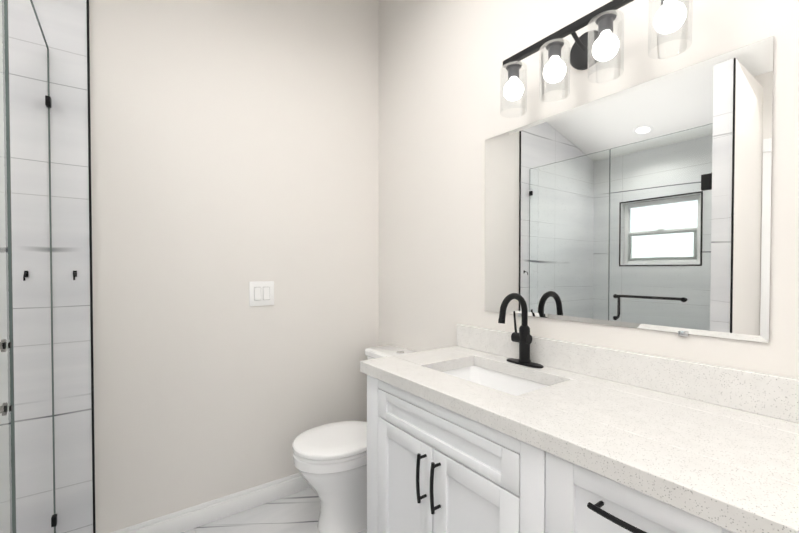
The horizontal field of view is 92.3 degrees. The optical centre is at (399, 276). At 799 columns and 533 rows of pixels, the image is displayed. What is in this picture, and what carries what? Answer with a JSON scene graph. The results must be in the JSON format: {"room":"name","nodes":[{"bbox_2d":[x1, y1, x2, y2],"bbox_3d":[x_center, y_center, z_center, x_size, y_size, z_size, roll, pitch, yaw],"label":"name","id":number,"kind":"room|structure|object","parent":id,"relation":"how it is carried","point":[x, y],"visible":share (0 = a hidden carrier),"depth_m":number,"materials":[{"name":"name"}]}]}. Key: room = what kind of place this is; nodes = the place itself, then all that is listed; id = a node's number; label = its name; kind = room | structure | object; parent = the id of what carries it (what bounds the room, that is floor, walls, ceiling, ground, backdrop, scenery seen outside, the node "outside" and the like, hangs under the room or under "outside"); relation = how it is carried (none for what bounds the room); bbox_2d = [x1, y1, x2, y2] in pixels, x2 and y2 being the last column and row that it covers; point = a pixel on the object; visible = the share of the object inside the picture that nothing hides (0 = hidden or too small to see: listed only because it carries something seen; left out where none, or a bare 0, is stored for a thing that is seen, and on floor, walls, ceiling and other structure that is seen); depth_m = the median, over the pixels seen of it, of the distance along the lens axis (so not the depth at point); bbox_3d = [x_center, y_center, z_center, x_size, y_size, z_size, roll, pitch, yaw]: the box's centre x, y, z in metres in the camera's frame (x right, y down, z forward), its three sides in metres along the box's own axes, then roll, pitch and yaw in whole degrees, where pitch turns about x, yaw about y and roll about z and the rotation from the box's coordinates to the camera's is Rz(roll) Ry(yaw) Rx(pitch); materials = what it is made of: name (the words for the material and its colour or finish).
{"room":"bathroom","nodes":[
{"label":"bathroom","id":0,"kind":"room"},
{"bbox_2d":[89,0,378,532],"bbox_3d":[-1.310,-0.442,1.717,2.806,3.350,0.120,-1,1,-36],"label":"wall","id":1,"kind":"structure","parent":0,"point":[234,148],"depth_m":1.95,"materials":[{"name":"white paint"}]},
{"bbox_2d":[111,473,311,532],"bbox_3d":[-0.720,1.175,2.080,1.450,0.105,0.017,-1,1,-36],"label":"baseboard","id":2,"kind":"structure","parent":1,"relation":"attached to","point":[186,519],"depth_m":1.93,"materials":[{"name":"white wood"}]},
{"bbox_2d":[249,281,273,305],"bbox_3d":[-0.736,0.092,2.055,0.130,0.130,0.011,-1,1,-36],"label":"light switch","id":3,"kind":"object","parent":1,"relation":"attached to","point":[261,293],"visible":1,"depth_m":2.05,"materials":[{"name":"white plastic"}]},
{"bbox_2d":[182,487,366,532],"bbox_3d":[-0.254,1.304,0.370,2.926,0.100,3.584,-1,1,-36],"label":"floor","id":4,"kind":"structure","parent":0,"point":[298,512],"depth_m":1.94,"materials":[{"name":"tile"}]},
{"bbox_2d":[292,345,415,532],"bbox_3d":[-0.196,0.823,1.975,0.706,0.811,0.468,-1,1,-36],"label":"toilet","id":5,"kind":"object","parent":4,"relation":"on","point":[330,461],"visible":0.54,"depth_m":1.81,"materials":[{"name":"white ceramic"}]},
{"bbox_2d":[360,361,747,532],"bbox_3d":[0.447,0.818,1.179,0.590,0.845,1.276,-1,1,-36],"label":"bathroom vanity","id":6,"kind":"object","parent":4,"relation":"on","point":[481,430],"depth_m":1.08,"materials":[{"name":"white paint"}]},
{"bbox_2d":[360,345,798,532],"bbox_3d":[0.454,0.373,1.188,0.560,0.045,1.332,-1,1,-36],"label":"countertop","id":7,"kind":"structure","parent":6,"relation":"on","point":[738,466],"depth_m":0.89,"materials":[{"name":"white stone"}]},
{"bbox_2d":[379,0,798,378],"bbox_3d":[0.887,-0.434,1.159,0.120,3.350,3.584,-1,1,-36],"label":"wall","id":8,"kind":"structure","parent":0,"point":[441,119],"depth_m":1.77,"materials":[{"name":"white paint"}]},
{"bbox_2d":[500,0,692,117],"bbox_3d":[0.618,-0.743,1.288,0.161,0.229,0.623,-1,1,-36],"label":"sconce","id":9,"kind":"object","parent":8,"relation":"attached to","point":[591,47],"visible":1,"depth_m":1.25,"materials":[{"name":"black"}]},
{"bbox_2d":[457,325,798,420],"bbox_3d":[0.674,0.296,1.344,0.020,0.105,1.332,-1,1,-36],"label":"backsplash","id":10,"kind":"structure","parent":8,"relation":"attached to","point":[771,395],"depth_m":1.17,"materials":[{"name":"white stone"}]},
{"bbox_2d":[485,36,773,342],"bbox_3d":[0.665,-0.220,1.360,0.008,0.784,0.952,-1,1,-36],"label":"mirror","id":11,"kind":"object","parent":8,"relation":"attached to","point":[646,205],"visible":0.94,"depth_m":1.20,"materials":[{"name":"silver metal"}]},
{"bbox_3d":[-1.952,-0.420,0.306,0.120,3.350,1.429,-1,1,-36],"label":"wall","id":12,"kind":"structure","parent":0,"visible":0},
{"bbox_2d":[0,0,87,532],"bbox_3d":[-1.014,0.014,1.015,0.137,2.460,1.359,-1,1,-36],"label":"shower wall tile","id":13,"kind":"structure","parent":12,"relation":"attached to","point":[64,25],"depth_m":1.59,"materials":[{"name":"tile"}]},
{"bbox_2d":[0,0,56,532],"bbox_3d":[-1.048,0.118,1.016,0.096,2.049,1.317,-1,1,-36],"label":"glass","id":14,"kind":"object","parent":13,"relation":"attached to","point":[28,103],"visible":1,"depth_m":1.19,"materials":[{"name":"grey"}]},
{"bbox_2d":[73,271,76,279],"bbox_3d":[-1.343,-0.004,1.587,0.012,0.039,0.042,-1,1,-36],"label":"hanger","id":15,"kind":"object","parent":13,"relation":"attached to","point":[74,274],"visible":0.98,"depth_m":1.60,"materials":[{"name":"black metal"}]}
]}

